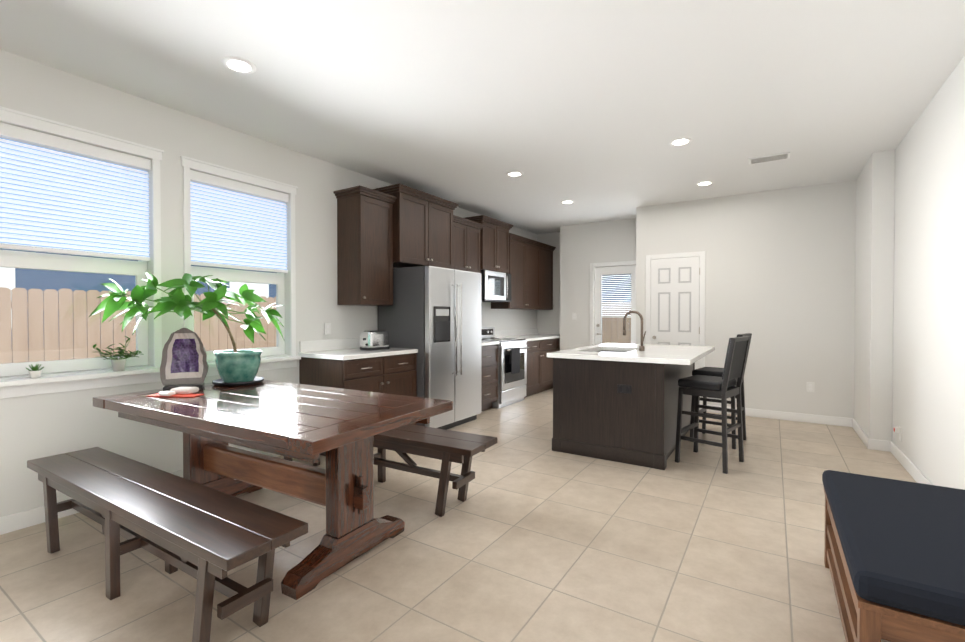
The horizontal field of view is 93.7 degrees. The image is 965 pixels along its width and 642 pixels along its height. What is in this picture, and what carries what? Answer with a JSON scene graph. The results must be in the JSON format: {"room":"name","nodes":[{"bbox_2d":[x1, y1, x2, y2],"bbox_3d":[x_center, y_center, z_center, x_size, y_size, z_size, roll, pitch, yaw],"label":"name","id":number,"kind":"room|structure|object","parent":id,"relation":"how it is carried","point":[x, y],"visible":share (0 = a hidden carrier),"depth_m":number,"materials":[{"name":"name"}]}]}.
{"room":"kitchen","nodes":[
{"label":"kitchen","id":0,"kind":"room"},
{"bbox_2d":[0,49,536,516],"bbox_3d":[-1.729,-0.185,4.371,0.150,2.790,10.260,0,1,33],"label":"wall","id":1,"kind":"structure","parent":0,"point":[32,427],"depth_m":3.30,"materials":[{"name":"white paint"}]},
{"bbox_2d":[0,106,163,376],"bbox_3d":[-2.651,-0.441,2.899,0.175,1.575,1.020,0,1,33],"label":"window","id":2,"kind":"structure","parent":1,"relation":"in","point":[59,195],"depth_m":2.92,"materials":[{"name":"white plastic"}]},
{"bbox_2d":[0,450,279,534],"bbox_3d":[-3.051,1.185,2.172,0.014,0.100,4.798,0,1,33],"label":"baseboard","id":3,"kind":"structure","parent":1,"relation":"attached to","point":[21,520],"depth_m":2.70,"materials":[{"name":"white"}]},
{"bbox_2d":[0,356,300,398],"bbox_3d":[-2.329,0.385,3.336,0.185,0.103,2.137,0,1,33],"label":"window sill","id":4,"kind":"structure","parent":1,"relation":"attached to","point":[36,386],"depth_m":2.93,"materials":[{"name":"white"}]},
{"bbox_2d":[26,364,43,378],"bbox_3d":[-2.669,0.298,2.699,0.064,0.084,0.081,0,1,33],"label":"potted plant","id":5,"kind":"object","parent":4,"relation":"on","point":[34,372],"visible":1,"depth_m":2.68,"materials":[{"name":"white"}]},
{"bbox_2d":[93,336,143,370],"bbox_3d":[-2.445,0.219,3.039,0.093,0.235,0.290,0,1,33],"label":"potted plant","id":6,"kind":"object","parent":4,"relation":"on","point":[119,364],"visible":1,"depth_m":3.02,"materials":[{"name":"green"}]},
{"bbox_2d":[180,155,297,359],"bbox_3d":[-2.049,-0.452,3.837,0.175,1.575,0.980,0,1,33],"label":"window","id":7,"kind":"structure","parent":1,"relation":"in","point":[228,223],"depth_m":3.80,"materials":[{"name":"white plastic"}]},
{"bbox_2d":[324,323,330,334],"bbox_3d":[-1.535,0.078,4.488,0.008,0.115,0.075,0,1,33],"label":"outlet","id":8,"kind":"object","parent":1,"relation":"attached to","point":[327,328],"visible":1,"depth_m":4.48,"materials":[{"name":"white plastic"}]},
{"bbox_2d":[335,191,396,305],"bbox_3d":[-1.214,-0.716,4.709,0.339,1.102,0.455,0,1,33],"label":"upper cabinet","id":9,"kind":"object","parent":1,"relation":"attached to","point":[382,232],"depth_m":4.56,"materials":[{"name":"brown wood"}]},
{"bbox_2d":[373,187,456,269],"bbox_3d":[-0.793,-1.012,5.288,0.418,0.762,0.960,0,1,33],"label":"upper cabinet","id":10,"kind":"object","parent":1,"relation":"attached to","point":[424,228],"depth_m":5.10,"materials":[{"name":"brown wood"}]},
{"bbox_2d":[457,219,479,272],"bbox_3d":[-0.349,-0.961,6.055,0.339,0.642,0.670,0,1,33],"label":"upper cabinet","id":11,"kind":"object","parent":1,"relation":"attached to","point":[466,232],"depth_m":5.96,"materials":[{"name":"brown wood"}]},
{"bbox_2d":[461,215,508,273],"bbox_3d":[0.033,-1.063,6.630,0.358,0.692,0.828,0,1,33],"label":"upper cabinet","id":12,"kind":"object","parent":1,"relation":"attached to","point":[492,238],"depth_m":6.46,"materials":[{"name":"brown wood"}]},
{"bbox_2d":[480,270,510,301],"bbox_3d":[0.090,-0.500,6.644,0.446,0.425,0.751,0,1,33],"label":"microwave","id":13,"kind":"object","parent":12,"relation":"attached to","point":[495,286],"visible":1,"depth_m":6.46,"materials":[{"name":"grey metal"}]},
{"bbox_2d":[491,235,540,309],"bbox_3d":[0.582,-0.748,7.507,0.339,1.102,1.145,0,1,33],"label":"upper cabinet","id":14,"kind":"object","parent":1,"relation":"attached to","point":[524,256],"depth_m":7.34,"materials":[{"name":"brown wood"}]},
{"bbox_2d":[495,328,537,335],"bbox_3d":[0.576,0.201,7.804,0.018,0.104,1.691,0,1,33],"label":"backsplash","id":15,"kind":"structure","parent":1,"relation":"attached to","point":[520,332],"depth_m":7.89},
{"bbox_2d":[541,247,552,309],"bbox_3d":[0.991,-0.756,8.144,0.339,1.102,0.601,0,1,33],"label":"upper cabinet","id":16,"kind":"object","parent":1,"relation":"attached to","point":[546,252],"depth_m":8.09,"materials":[{"name":"brown wood"}]},
{"bbox_2d":[0,388,916,641],"bbox_3d":[0.430,1.276,3.003,5.280,0.100,10.260,0,1,33],"label":"floor","id":17,"kind":"structure","parent":0,"point":[533,537],"depth_m":2.33,"materials":[{"name":"tile"}]},
{"bbox_2d":[27,447,307,641],"bbox_3d":[-1.597,1.006,2.129,1.977,0.460,0.366,0,1,33],"label":"bench","id":18,"kind":"object","parent":17,"relation":"on","point":[208,538],"visible":1,"depth_m":1.89,"materials":[{"name":"brown wood"}]},
{"bbox_2d":[93,380,452,599],"bbox_3d":[-1.258,0.845,2.673,1.940,0.770,0.990,0,1,30],"label":"dining table","id":19,"kind":"object","parent":17,"relation":"on","point":[340,427],"visible":0.94,"depth_m":2.37,"materials":[{"name":"brown wood"}]},
{"bbox_2d":[147,387,202,396],"bbox_3d":[-1.887,0.438,2.789,0.311,0.039,0.245,0,1,33],"label":"trinkets","id":20,"kind":"object","parent":19,"relation":"on","point":[181,392],"visible":0.98,"depth_m":2.79,"materials":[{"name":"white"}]},
{"bbox_2d":[160,328,208,390],"bbox_3d":[-1.995,0.250,3.027,0.235,0.410,0.263,0,1,33],"label":"amethyst geode","id":21,"kind":"object","parent":19,"relation":"on","point":[184,363],"visible":1,"depth_m":3.06,"materials":[{"name":"purple stone"}]},
{"bbox_2d":[89,272,284,385],"bbox_3d":[-1.961,0.057,3.202,0.591,0.792,1.134,0,1,33],"label":"potted plant","id":22,"kind":"object","parent":19,"relation":"on","point":[236,367],"visible":1,"depth_m":3.14,"materials":[{"name":"green plant"}]},
{"bbox_2d":[298,338,417,455],"bbox_3d":[-1.192,0.698,4.468,0.653,1.020,0.975,0,1,33],"label":"base cabinet","id":23,"kind":"object","parent":17,"relation":"on","point":[344,363],"visible":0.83,"depth_m":4.24,"materials":[{"name":"brown wood"}]},
{"bbox_2d":[360,330,389,350],"bbox_3d":[-1.100,0.195,4.605,0.160,0.192,0.295,0,1,33],"label":"toaster","id":24,"kind":"object","parent":23,"relation":"on","point":[374,340],"visible":1,"depth_m":4.52,"materials":[{"name":"silver metal"}]},
{"bbox_2d":[284,424,496,516],"bbox_3d":[-0.831,0.992,3.322,1.950,0.460,0.340,0,1,30],"label":"bench","id":25,"kind":"object","parent":17,"relation":"on","point":[447,447],"visible":0.58,"depth_m":2.97,"materials":[{"name":"brown wood"}]},
{"bbox_2d":[378,266,480,429],"bbox_3d":[-0.562,0.312,5.250,0.810,1.775,1.000,0,1,33],"label":"fridge","id":26,"kind":"object","parent":17,"relation":"on","point":[432,314],"visible":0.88,"depth_m":4.89,"materials":[{"name":"grey metal"}]},
{"bbox_2d":[481,341,499,411],"bbox_3d":[-0.203,0.680,6.010,0.653,1.020,0.640,0,1,33],"label":"base cabinet","id":27,"kind":"object","parent":17,"relation":"on","point":[489,373],"visible":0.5,"depth_m":5.95,"materials":[{"name":"brown wood"}]},
{"bbox_2d":[481,327,528,408],"bbox_3d":[0.222,0.639,6.575,0.704,1.090,0.756,0,1,33],"label":"range","id":28,"kind":"object","parent":17,"relation":"on","point":[512,367],"visible":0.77,"depth_m":6.33,"materials":[{"name":"silver metal"}]},
{"bbox_2d":[525,340,558,396],"bbox_3d":[0.692,0.736,7.437,0.618,0.875,1.187,0,1,33],"label":"base cabinet","id":29,"kind":"object","parent":17,"relation":"on","point":[540,369],"depth_m":7.23,"materials":[{"name":"brown wood"}]},
{"bbox_2d":[495,332,558,339],"bbox_3d":[0.836,0.276,7.638,0.636,0.039,1.691,0,1,33],"label":"countertop","id":30,"kind":"structure","parent":29,"relation":"on","point":[537,336],"depth_m":7.44,"materials":[{"name":"white stone"}]},
{"bbox_2d":[552,350,694,469],"bbox_3d":[1.535,0.769,4.682,0.996,0.873,1.746,0,1,33],"label":"kitchen island","id":31,"kind":"object","parent":17,"relation":"on","point":[616,402],"depth_m":3.94,"materials":[{"name":"brown wood"}]},
{"bbox_2d":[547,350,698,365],"bbox_3d":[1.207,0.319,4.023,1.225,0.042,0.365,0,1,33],"label":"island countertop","id":32,"kind":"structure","parent":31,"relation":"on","point":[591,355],"depth_m":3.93,"materials":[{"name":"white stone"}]},
{"bbox_2d":[575,343,714,357],"bbox_3d":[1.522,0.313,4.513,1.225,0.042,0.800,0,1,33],"label":"island countertop","id":33,"kind":"structure","parent":31,"relation":"on","point":[650,349],"depth_m":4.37,"materials":[{"name":"white stone"}]},
{"bbox_2d":[623,311,646,349],"bbox_3d":[1.510,0.097,4.506,0.213,0.392,0.092,0,1,33],"label":"faucet","id":34,"kind":"object","parent":33,"relation":"on","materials":[{"name":"brown metal"}]},
{"bbox_2d":[675,336,749,473],"bbox_3d":[1.973,0.672,3.876,0.445,1.087,0.462,-1,1,-44],"label":"stool","id":35,"kind":"object","parent":17,"relation":"on","point":[723,388],"visible":1,"depth_m":3.80,"materials":[{"name":"black wood"}]},
{"bbox_2d":[690,333,751,448],"bbox_3d":[2.391,0.664,4.537,0.462,1.087,0.445,1,1,42],"label":"stool","id":36,"kind":"object","parent":17,"relation":"on","point":[712,371],"visible":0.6,"depth_m":4.51,"materials":[{"name":"black wood"}]},
{"bbox_2d":[822,470,964,641],"bbox_3d":[1.717,0.999,1.663,0.674,0.485,1.124,0,1,33],"label":"storage bench","id":37,"kind":"object","parent":17,"relation":"on","point":[894,556],"visible":1,"depth_m":1.53,"materials":[{"name":"black fabric"}]},
{"bbox_2d":[0,0,964,233],"bbox_3d":[0.430,-1.614,2.969,5.280,0.100,10.260,0,1,33],"label":"ceiling","id":38,"kind":"structure","parent":0,"point":[592,109],"depth_m":2.95,"materials":[{"name":"white paint"}]},
{"bbox_2d":[221,56,255,73],"bbox_3d":[-1.486,-1.557,2.761,0.190,0.008,0.190,0,1,33],"label":"recessed light","id":39,"kind":"object","parent":38,"relation":"in","point":[238,65],"visible":1,"depth_m":2.75,"materials":[{"name":"white plastic"}]},
{"bbox_2d":[506,171,522,176],"bbox_3d":[0.347,-1.582,4.876,0.190,0.008,0.190,0,1,33],"label":"recessed light","id":40,"kind":"object","parent":38,"relation":"in","point":[514,173],"visible":0.98,"depth_m":4.85,"materials":[{"name":"white plastic"}]},
{"bbox_2d":[560,200,574,203],"bbox_3d":[1.142,-1.596,6.077,0.190,0.008,0.190,0,1,33],"label":"recessed light","id":41,"kind":"object","parent":38,"relation":"in","point":[567,202],"visible":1,"depth_m":6.08,"materials":[{"name":"white plastic"}]},
{"bbox_2d":[669,137,691,145],"bbox_3d":[1.738,-1.572,3.971,0.190,0.008,0.190,0,1,33],"label":"recessed light","id":42,"kind":"object","parent":38,"relation":"in","point":[682,141],"visible":1,"depth_m":3.96,"materials":[{"name":"white plastic"}]},
{"bbox_2d":[696,181,713,185],"bbox_3d":[2.566,-1.586,5.223,0.190,0.008,0.190,0,1,33],"label":"recessed light","id":43,"kind":"object","parent":38,"relation":"in","point":[704,183],"visible":0.98,"depth_m":5.22,"materials":[{"name":"white plastic"}]},
{"bbox_2d":[748,152,789,163],"bbox_3d":[2.777,-1.574,4.386,0.340,0.012,0.180,0,1,33],"label":"ceiling vent","id":44,"kind":"object","parent":38,"relation":"in","point":[774,157],"visible":1,"depth_m":4.37,"materials":[{"name":"white metal"}]},
{"bbox_2d":[537,218,635,350],"bbox_3d":[1.829,-0.226,7.821,2.106,2.790,0.610,0,1,33],"label":"wall","id":45,"kind":"structure","parent":0,"point":[579,249],"depth_m":7.60,"materials":[{"name":"white paint"}]},
{"bbox_2d":[590,260,635,345],"bbox_3d":[2.149,0.113,7.297,0.830,2.125,0.103,0,1,33],"label":"patio door","id":46,"kind":"structure","parent":45,"relation":"in","point":[601,270],"depth_m":7.35,"materials":[{"name":"white"}]},
{"bbox_2d":[636,180,855,417],"bbox_3d":[3.484,-0.205,6.070,2.568,2.790,0.850,0,1,33],"label":"wall","id":47,"kind":"structure","parent":0,"point":[780,275],"depth_m":5.50,"materials":[{"name":"white paint"}]},
{"bbox_2d":[645,251,704,409],"bbox_3d":[2.582,0.137,6.102,0.750,2.105,0.073,0,1,33],"label":"pantry door","id":48,"kind":"structure","parent":47,"relation":"in","point":[675,288],"depth_m":6.10,"materials":[{"name":"white wood"}]},
{"bbox_2d":[707,404,853,426],"bbox_3d":[3.565,1.146,5.518,1.498,0.100,0.014,0,1,33],"label":"baseboard","id":49,"kind":"structure","parent":47,"relation":"attached to","point":[812,418],"depth_m":5.40,"materials":[{"name":"white wood"}]},
{"bbox_2d":[807,382,813,391],"bbox_3d":[3.863,0.778,5.328,0.075,0.115,0.008,0,1,33],"label":"outlet","id":50,"kind":"object","parent":47,"relation":"attached to","point":[810,386],"visible":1,"depth_m":5.33,"materials":[{"name":"white plastic"}]},
{"bbox_2d":[854,150,894,440],"bbox_3d":[3.998,-0.189,4.640,0.158,2.790,0.998,0,1,33],"label":"wall","id":51,"kind":"structure","parent":0,"point":[874,289],"depth_m":4.25,"materials":[{"name":"white paint"}]},
{"bbox_2d":[852,419,868,448],"bbox_3d":[3.915,1.156,4.690,0.014,0.100,0.996,0,1,33],"label":"baseboard","id":52,"kind":"structure","parent":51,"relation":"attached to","point":[861,434],"depth_m":4.63,"materials":[{"name":"white wood"}]},
{"bbox_2d":[868,439,890,451],"bbox_3d":[3.716,1.161,4.233,0.172,0.100,0.014,0,1,33],"label":"baseboard","id":53,"kind":"structure","parent":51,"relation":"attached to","point":[877,444],"depth_m":4.23,"materials":[{"name":"white wood"}]},
{"bbox_2d":[892,55,964,489],"bbox_3d":[2.171,-0.152,1.506,0.150,2.790,9.650,0,1,33],"label":"wall","id":54,"kind":"structure","parent":0,"point":[928,402],"depth_m":3.16,"materials":[{"name":"white paint"}]},
{"bbox_2d":[893,426,901,441],"bbox_3d":[3.598,0.975,3.924,0.046,0.120,0.075,0,1,33],"label":"outlet","id":55,"kind":"object","parent":54,"relation":"attached to","point":[896,429],"depth_m":3.90,"materials":[{"name":"white plastic"}]},
{"bbox_2d":[890,441,932,484],"bbox_3d":[1.678,1.200,0.908,0.014,0.100,7.780,0,1,33],"label":"baseboard","id":56,"kind":"structure","parent":54,"relation":"attached to","point":[913,470],"depth_m":3.62,"materials":[{"name":"white wood"}]},
{"label":"outside","id":57,"kind":"structure","parent":0,"visible":0},
{"bbox_3d":[-12.248,1.399,13.781,52.000,0.100,70.000,0,1,33],"label":"ground","id":58,"kind":"structure","parent":57,"visible":0},
{"bbox_2d":[0,287,276,363],"bbox_3d":[-4.607,0.479,7.746,0.068,1.882,24.116,0,1,33],"label":"fence","id":59,"kind":"object","parent":58,"relation":"on","point":[36,339],"depth_m":6.18,"materials":[{"name":"brown wood"}]},
{"bbox_2d":[0,244,276,361],"bbox_3d":[-12.458,-1.678,13.880,10.300,6.050,9.800,0,1,33],"label":"house","id":60,"kind":"structure","parent":58,"relation":"on","point":[81,278],"depth_m":10.19,"materials":[{"name":"blue"}]},
{"bbox_2d":[602,301,630,343],"bbox_3d":[4.672,0.444,10.673,12.424,1.882,0.068,0,1,33],"label":"fence","id":61,"kind":"object","parent":58,"relation":"on","point":[607,323],"depth_m":11.46,"materials":[{"name":"brown wood"}]},
{"bbox_2d":[602,274,630,342],"bbox_3d":[12.441,-1.769,21.662,11.800,6.050,10.800,0,1,33],"label":"house","id":62,"kind":"structure","parent":58,"relation":"on","point":[617,287],"depth_m":19.90,"materials":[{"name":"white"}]}
]}

